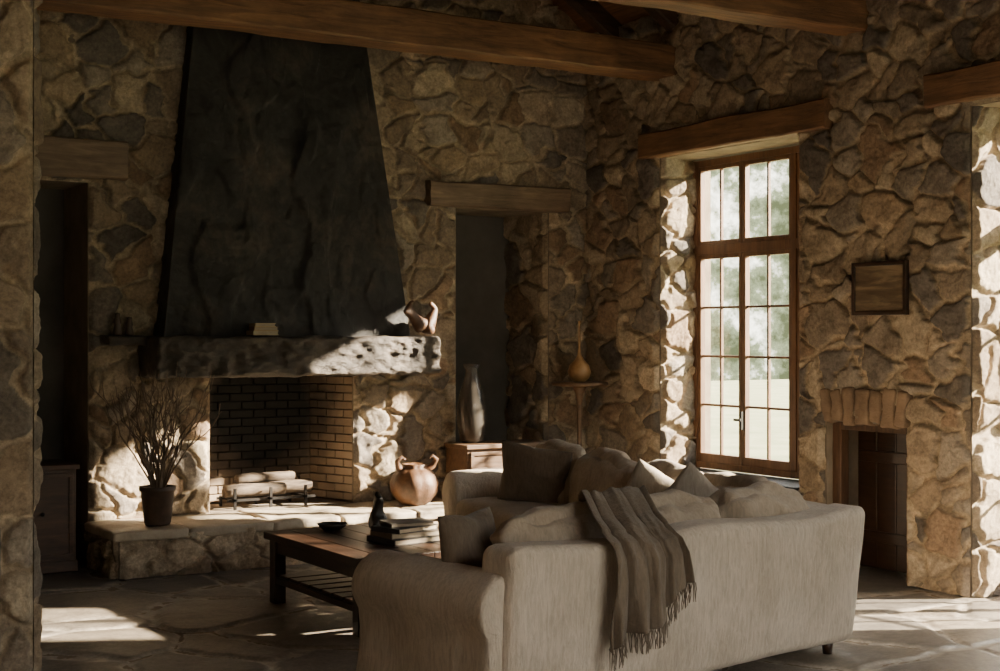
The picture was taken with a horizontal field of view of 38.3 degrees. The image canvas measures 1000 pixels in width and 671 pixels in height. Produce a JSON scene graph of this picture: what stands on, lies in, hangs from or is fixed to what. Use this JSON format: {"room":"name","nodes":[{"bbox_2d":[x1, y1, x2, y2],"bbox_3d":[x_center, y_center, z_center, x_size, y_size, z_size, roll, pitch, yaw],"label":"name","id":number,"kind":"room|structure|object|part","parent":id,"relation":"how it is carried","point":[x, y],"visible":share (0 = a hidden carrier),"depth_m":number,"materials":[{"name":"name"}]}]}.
{"room":"traditional dwelling","nodes":[
{"label":"traditional dwelling","id":0,"kind":"room"},
{"bbox_2d":[22,0,43,670],"bbox_3d":[-3.693,-0.500,5.386,3.845,4.400,0.450,0,0,-32],"label":"wall partition","id":1,"kind":"structure","parent":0,"point":[38,120],"depth_m":6.20,"materials":[{"name":"stone"}]},
{"bbox_2d":[0,0,32,670],"bbox_3d":[-2.484,-0.500,5.834,1.170,4.400,0.078,0,0,-32],"label":"stonework","id":2,"kind":"object","parent":1,"relation":"attached to","point":[16,16],"visible":1,"depth_m":6.10,"materials":[{"name":"stone"}]},
{"bbox_2d":[34,33,556,565],"bbox_3d":[-3.327,-2.084,10.892,10.300,7.569,0.800,0,0,-32],"label":"wall","id":3,"kind":"structure","parent":0,"point":[61,281],"depth_m":11.12,"materials":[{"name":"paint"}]},
{"bbox_2d":[35,137,127,179],"bbox_3d":[-3.608,-1.290,10.221,1.893,0.293,0.251,0,0,-32],"label":"trim","id":4,"kind":"structure","parent":3,"relation":"attached to","point":[58,156],"depth_m":10.45,"materials":[{"name":"brown wood"}]},
{"bbox_2d":[35,0,589,543],"bbox_3d":[-1.760,-1.000,11.355,6.050,5.400,0.080,0,0,-32],"label":"stonework","id":5,"kind":"object","parent":3,"relation":"attached to","point":[445,118],"visible":0.39,"depth_m":11.88,"materials":[{"name":"stone"}]},
{"bbox_2d":[423,179,569,213],"bbox_3d":[-0.040,-1.196,12.450,1.417,0.223,0.253,0,0,-32],"label":"trim","id":6,"kind":"structure","parent":3,"relation":"attached to","point":[439,192],"depth_m":12.32,"materials":[{"name":"brown wood"}]},
{"bbox_2d":[503,213,547,439],"bbox_3d":[0.223,0.305,13.028,0.076,2.790,0.660,0,0,-32],"label":"niche reveal","id":7,"kind":"object","parent":3,"relation":"attached to","point":[526,254],"visible":0.72,"depth_m":12.99,"materials":[{"name":"stone"}]},
{"bbox_2d":[42,565,999,670],"bbox_3d":[-0.037,1.856,5.342,10.600,0.288,13.700,0,0,-32],"label":"floor","id":8,"kind":"structure","parent":0,"point":[93,574],"depth_m":8.43,"materials":[{"name":"grey stone"}]},
{"bbox_2d":[38,562,999,670],"bbox_3d":[-0.238,1.703,8.400,7.700,0.019,8.100,0,0,-32],"label":"flagstone","id":9,"kind":"object","parent":8,"relation":"on","point":[311,636],"visible":0.2,"depth_m":8.31,"materials":[{"name":"grey stone"}]},
{"bbox_2d":[34,459,79,573],"bbox_3d":[-3.586,1.315,10.343,0.980,0.770,0.557,0,0,-32],"label":"base cabinet","id":10,"kind":"object","parent":9,"relation":"on","point":[55,512],"visible":0.56,"depth_m":10.31,"materials":[{"name":"brown wood"}]},
{"bbox_2d":[83,0,444,579],"bbox_3d":[-1.784,-0.750,11.325,2.991,4.900,1.465,0,0,-32],"label":"fireplace","id":11,"kind":"object","parent":9,"relation":"on","point":[280,213],"depth_m":11.19,"materials":[{"name":"stone"}]},
{"bbox_2d":[113,312,121,334],"bbox_3d":[-2.817,-0.085,10.585,0.068,0.170,0.068,0,0,-32],"label":"bottle","id":12,"kind":"object","parent":11,"relation":"on","point":[117,330],"visible":0.97,"depth_m":10.57,"materials":[{"name":"glass"}]},
{"bbox_2d":[125,317,133,334],"bbox_3d":[-2.741,-0.070,10.633,0.068,0.140,0.068,0,0,-32],"label":"bottle","id":13,"kind":"object","parent":11,"relation":"on","point":[129,324],"visible":0.98,"depth_m":10.61,"materials":[{"name":"glass"}]},
{"bbox_2d":[88,361,221,525],"bbox_3d":[-2.466,0.776,10.318,0.908,1.178,0.458,0,0,-32],"label":"potted plant","id":14,"kind":"object","parent":11,"relation":"on","point":[157,498],"visible":1,"depth_m":10.32,"materials":[{"name":"plant"}]},
{"bbox_3d":[-2.469,1.225,10.367,0.260,0.280,0.260,0,0,-32],"label":"pot","id":15,"kind":"part","parent":14,"relation":"part of","materials":[{"name":"ceramic"}]},
{"bbox_2d":[246,323,277,334],"bbox_3d":[-1.807,-0.048,10.951,0.215,0.090,0.136,0,0,-32],"label":"book stack","id":16,"kind":"object","parent":11,"relation":"on","point":[254,328],"visible":1,"depth_m":10.90,"materials":[{"name":"paper"}]},
{"bbox_3d":[-1.873,1.230,11.547,0.786,0.270,0.330,0,0,-32],"label":"fire grate","id":17,"kind":"part","parent":11,"relation":"part of","materials":[{"name":"black metal"}]},
{"bbox_2d":[153,0,409,336],"bbox_3d":[-1.671,-1.595,11.290,2.070,3.210,0.320,0,0,-32],"label":"hood","id":18,"kind":"object","parent":11,"relation":"attached to","point":[280,213],"depth_m":11.17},
{"bbox_2d":[390,454,438,505],"bbox_3d":[-0.692,1.163,11.619,0.400,0.404,0.389,0,0,-32],"label":"urn","id":19,"kind":"object","parent":11,"relation":"on","point":[412,484],"visible":1,"depth_m":11.49,"materials":[{"name":"brown ceramic"}]},
{"bbox_3d":[-0.796,1.039,11.522,0.082,0.156,0.123,0,0,36],"label":"handle","id":20,"kind":"part","parent":19,"relation":"part of","materials":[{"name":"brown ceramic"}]},
{"bbox_3d":[-0.559,1.039,11.669,0.123,0.156,0.082,0,0,-10],"label":"handle","id":21,"kind":"part","parent":19,"relation":"part of","materials":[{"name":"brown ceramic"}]},
{"bbox_2d":[403,300,437,333],"bbox_3d":[-0.646,-0.147,11.666,0.349,0.277,0.137,0,0,-32],"label":"sculpture","id":22,"kind":"object","parent":11,"relation":"on","point":[426,325],"visible":1,"depth_m":11.63,"materials":[{"name":"brown ceramic"}]},
{"bbox_2d":[264,523,440,636],"bbox_3d":[-0.802,1.475,8.832,0.838,0.450,1.330,0,0,-32],"label":"coffee table","id":23,"kind":"object","parent":9,"relation":"on","point":[341,552],"visible":0.43,"depth_m":8.72,"materials":[{"name":"brown wood"}]},
{"bbox_2d":[317,521,347,530],"bbox_3d":[-1.076,1.226,9.233,0.200,0.043,0.200,0,0,-32],"label":"dish","id":24,"kind":"object","parent":23,"relation":"on","point":[328,525],"visible":1,"depth_m":9.19,"materials":[{"name":"black ceramic"}]},
{"bbox_2d":[367,517,437,545],"bbox_3d":[-0.576,1.188,8.750,0.381,0.120,0.301,0,0,-41],"label":"pile","id":25,"kind":"object","parent":23,"relation":"on","point":[406,531],"visible":0.94,"depth_m":8.65,"materials":[{"name":"paper"}]},
{"bbox_2d":[368,492,386,528],"bbox_3d":[-0.779,1.121,9.180,0.132,0.248,0.163,0,0,-32],"label":"bronze figurine","id":26,"kind":"object","parent":25,"relation":"on","point":[377,513],"visible":0.71,"depth_m":9.14,"materials":[{"name":"black metal"}]},
{"bbox_2d":[444,439,553,476],"bbox_3d":[-0.001,1.300,12.135,0.860,0.800,0.397,0,0,-32],"label":"wooden chest","id":27,"kind":"object","parent":9,"relation":"on","point":[485,455],"visible":0.23,"depth_m":11.90,"materials":[{"name":"brown wood"}]},
{"bbox_2d":[457,364,486,442],"bbox_3d":[-0.238,0.568,12.062,0.250,0.660,0.250,0,0,-32],"label":"glass vase","id":28,"kind":"object","parent":27,"relation":"on","point":[471,407],"visible":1,"depth_m":11.98,"materials":[{"name":"grey"}]},
{"bbox_2d":[550,381,607,445],"bbox_3d":[0.686,1.045,12.433,0.500,1.291,0.500,0,0,-32],"label":"pedestal table","id":29,"kind":"object","parent":9,"relation":"on","point":[579,388],"visible":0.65,"depth_m":12.40,"materials":[{"name":"brown wood"}]},
{"bbox_2d":[568,321,590,381],"bbox_3d":[0.686,0.136,12.433,0.200,0.525,0.200,0,0,-32],"label":"vase","id":30,"kind":"object","parent":29,"relation":"on","point":[579,370],"visible":1,"depth_m":12.37,"materials":[{"name":"ceramic"}]},
{"bbox_2d":[352,439,865,670],"bbox_3d":[0.061,1.230,8.606,2.800,0.940,4.654,0,0,-22],"label":"sectional sofa","id":31,"kind":"object","parent":9,"relation":"on","point":[776,571],"visible":0.78,"depth_m":6.78,"materials":[{"name":"fabric"}]},
{"bbox_3d":[-0.272,1.332,6.512,0.319,0.631,0.996,0,0,-40],"label":"arm","id":32,"kind":"part","parent":31,"relation":"part of","materials":[{"name":"fabric"}]},
{"bbox_2d":[437,507,493,567],"bbox_3d":[-0.130,1.021,6.633,0.194,0.414,0.468,0,0,23],"label":"throw pillow","id":33,"kind":"object","parent":31,"relation":"on","point":[460,540],"visible":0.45,"depth_m":6.51,"materials":[{"name":"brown fabric"}]},
{"bbox_3d":[0.047,1.332,10.947,0.937,0.631,0.316,0,0,-22],"label":"return arm","id":34,"kind":"part","parent":31,"relation":"part of","materials":[{"name":"fabric"}]},
{"bbox_2d":[457,496,571,521],"bbox_3d":[0.215,1.291,10.251,0.760,0.227,1.116,0,0,-22],"label":"seat cushion","id":35,"kind":"object","parent":31,"relation":"on","point":[500,509],"depth_m":10.08,"materials":[{"name":"fabric"}]},
{"bbox_2d":[498,440,571,502],"bbox_3d":[0.245,0.996,10.177,0.572,0.518,0.232,0,0,12],"label":"throw pillow","id":36,"kind":"object","parent":31,"relation":"on","point":[529,474],"visible":0.97,"depth_m":10.09,"materials":[{"name":"brown fabric"}]},
{"bbox_2d":[482,507,603,555],"bbox_3d":[0.249,1.039,6.716,0.776,0.472,0.346,0,0,-42],"label":"cushion","id":37,"kind":"object","parent":31,"relation":"on","point":[554,523],"depth_m":6.57,"materials":[{"name":"fabric"}]},
{"bbox_2d":[531,439,587,504],"bbox_3d":[0.416,1.033,10.472,0.365,0.530,0.862,0,0,-20],"label":"cushion","id":38,"kind":"object","parent":31,"relation":"on","point":[563,498],"depth_m":10.14,"materials":[{"name":"fabric"}]},
{"bbox_2d":[570,447,636,506],"bbox_3d":[0.739,1.040,9.716,0.400,0.561,0.858,0,0,-32],"label":"cushion","id":39,"kind":"object","parent":31,"relation":"on","point":[591,468],"depth_m":9.64,"materials":[{"name":"fabric"}]},
{"bbox_2d":[578,485,696,670],"bbox_3d":[0.609,1.108,6.751,0.483,0.773,0.805,0,0,-16],"label":"throw blanket","id":40,"kind":"object","parent":31,"relation":"on","point":[654,561],"visible":1,"depth_m":6.49,"materials":[{"name":"beige fabric"}]},
{"bbox_2d":[625,459,674,492],"bbox_3d":[0.899,0.971,8.577,0.474,0.478,0.185,0,0,1],"label":"throw pillow","id":41,"kind":"object","parent":31,"relation":"on","point":[642,474],"visible":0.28,"depth_m":8.50,"materials":[{"name":"beige fabric"}]},
{"bbox_3d":[0.926,1.271,6.979,2.504,0.732,0.310,0,0,-40],"label":"panel","id":42,"kind":"part","parent":31,"relation":"part of","materials":[{"name":"fabric"}]},
{"bbox_2d":[646,461,706,479],"bbox_3d":[1.042,1.065,8.954,0.366,0.548,0.855,0,0,-23],"label":"cushion","id":43,"kind":"object","parent":31,"relation":"on","point":[668,469],"depth_m":8.89,"materials":[{"name":"fabric"}]},
{"bbox_2d":[649,487,719,523],"bbox_3d":[0.813,1.016,7.188,0.763,0.500,0.373,0,0,-32],"label":"cushion","id":44,"kind":"object","parent":31,"relation":"on","point":[677,504],"depth_m":7.19,"materials":[{"name":"fabric"}]},
{"bbox_2d":[669,462,719,495],"bbox_3d":[1.103,0.971,8.234,0.509,0.507,0.182,0,0,-4],"label":"throw pillow","id":45,"kind":"object","parent":31,"relation":"on","point":[690,477],"visible":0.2,"depth_m":8.16,"materials":[{"name":"beige fabric"}]},
{"bbox_2d":[706,473,761,489],"bbox_3d":[1.353,1.065,8.194,0.361,0.555,0.878,0,0,-19],"label":"cushion","id":46,"kind":"object","parent":31,"relation":"on","point":[721,480],"depth_m":8.26,"materials":[{"name":"fabric"}]},
{"bbox_2d":[709,481,804,518],"bbox_3d":[1.364,1.032,7.639,0.758,0.510,0.377,0,0,-32],"label":"cushion","id":47,"kind":"object","parent":31,"relation":"on","point":[768,498],"depth_m":7.53,"materials":[{"name":"fabric"}]},
{"bbox_3d":[1.060,1.279,9.494,0.275,0.713,3.663,0,0,-22],"label":"return panel","id":48,"kind":"part","parent":31,"relation":"part of","materials":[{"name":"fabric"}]},
{"bbox_2d":[551,0,649,33],"bbox_3d":[-0.143,-4.166,5.276,10.850,3.646,13.700,0,0,-32],"label":"ceiling","id":49,"kind":"structure","parent":0,"point":[624,14],"depth_m":12.44,"materials":[{"name":"brown wood"}]},
{"bbox_2d":[564,0,677,36],"bbox_3d":[0.097,-4.184,4.895,9.847,3.314,12.134,0,0,-32],"label":"rafters","id":50,"kind":"object","parent":49,"relation":"attached to","point":[594,13],"visible":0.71,"depth_m":12.34,"materials":[{"name":"brown wood"}]},
{"bbox_2d":[609,16,999,596],"bbox_3d":[4.357,-0.500,7.793,0.550,4.400,12.600,0,0,-32],"label":"wall","id":51,"kind":"structure","parent":0,"point":[677,193],"depth_m":10.40,"materials":[{"name":"stone"}]},
{"bbox_2d":[637,97,833,158],"bbox_3d":[1.850,-1.600,11.322,0.269,0.227,2.191,0,0,-32],"label":"window lintel","id":52,"kind":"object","parent":51,"relation":"attached to","point":[811,115],"depth_m":11.13,"materials":[{"name":"brown wood"}]},
{"bbox_2d":[693,145,799,478],"bbox_3d":[2.109,-0.180,11.589,0.074,2.600,1.640,0,0,-32],"label":"frame","id":53,"kind":"object","parent":51,"relation":"attached to","point":[745,246],"visible":0.63,"depth_m":11.73,"materials":[{"name":"brown wood"}]},
{"bbox_2d":[733,411,743,429],"bbox_3d":[1.948,0.695,11.748,0.045,0.150,0.080,0,0,-32],"label":"handle","id":54,"kind":"object","parent":53,"relation":"attached to","point":[741,419],"visible":1,"depth_m":11.72,"materials":[{"name":"metal"}]},
{"bbox_2d":[697,468,799,490],"bbox_3d":[1.943,1.165,11.497,0.460,0.070,1.640,0,0,-32],"label":"sill","id":55,"kind":"structure","parent":51,"relation":"attached to","point":[793,483],"depth_m":11.36,"materials":[{"name":"stone"}]},
{"bbox_2d":[582,0,999,596],"bbox_3d":[2.397,-0.500,10.341,0.080,4.400,6.200,0,0,-32],"label":"stonework","id":56,"kind":"object","parent":51,"relation":"attached to","point":[872,147],"visible":0.8,"depth_m":10.24,"materials":[{"name":"stone"}]},
{"bbox_2d":[851,260,908,315],"bbox_3d":[2.620,-0.325,9.927,0.035,0.370,0.500,0,0,-32],"label":"framed picture","id":57,"kind":"object","parent":56,"relation":"attached to","point":[881,287],"visible":1,"depth_m":9.91,"materials":[{"name":"brown wood"}]},
{"bbox_2d":[819,386,911,428],"bbox_3d":[2.584,0.501,10.112,0.147,0.293,0.835,0,0,-32],"label":"arch stones","id":58,"kind":"object","parent":51,"relation":"attached to","point":[877,407],"visible":0.94,"depth_m":10.04},
{"bbox_3d":[2.653,1.163,10.171,0.080,1.075,0.750,0,0,-32],"label":"alcove frame","id":59,"kind":"part","parent":51,"relation":"part of","materials":[{"name":"brown wood"}]},
{"bbox_2d":[858,431,905,572],"bbox_3d":[2.842,1.170,10.298,0.045,1.040,0.735,0,0,-32],"label":"door","id":60,"kind":"structure","parent":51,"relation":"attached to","point":[881,456],"depth_m":10.40,"materials":[{"name":"brown wood"}]},
{"bbox_2d":[923,61,999,109],"bbox_3d":[3.468,-1.625,8.738,0.266,0.240,2.096,0,0,-32],"label":"trim","id":61,"kind":"structure","parent":51,"relation":"attached to","point":[980,82],"depth_m":9.29,"materials":[{"name":"brown wood"}]},
{"bbox_3d":[-4.484,-0.500,2.741,0.300,4.400,13.400,0,0,-32],"label":"wall","id":62,"kind":"structure","parent":0,"visible":0},
{"bbox_2d":[37,0,676,80],"bbox_3d":[-2.736,-2.271,9.421,9.768,0.292,0.305,0,0,-32],"label":"ceiling beam","id":63,"kind":"structure","parent":62,"relation":"attached to","point":[406,30],"depth_m":10.56,"materials":[{"name":"brown wood"}]},
{"bbox_2d":[591,0,868,37],"bbox_3d":[-1.616,-2.271,7.635,9.768,0.296,0.305,0,0,-32],"label":"ceiling beam","id":64,"kind":"structure","parent":62,"relation":"attached to","point":[825,18],"depth_m":9.74,"materials":[{"name":"brown wood"}]},
{"label":"outside","id":65,"kind":"structure","parent":0,"visible":0},
{"bbox_2d":[711,379,798,479],"bbox_3d":[26.226,2.175,22.284,51.900,0.250,90.000,0,0,-32],"label":"ground","id":66,"kind":"structure","parent":65,"point":[779,387],"depth_m":35.09,"materials":[{"name":"green plant"}]}
]}

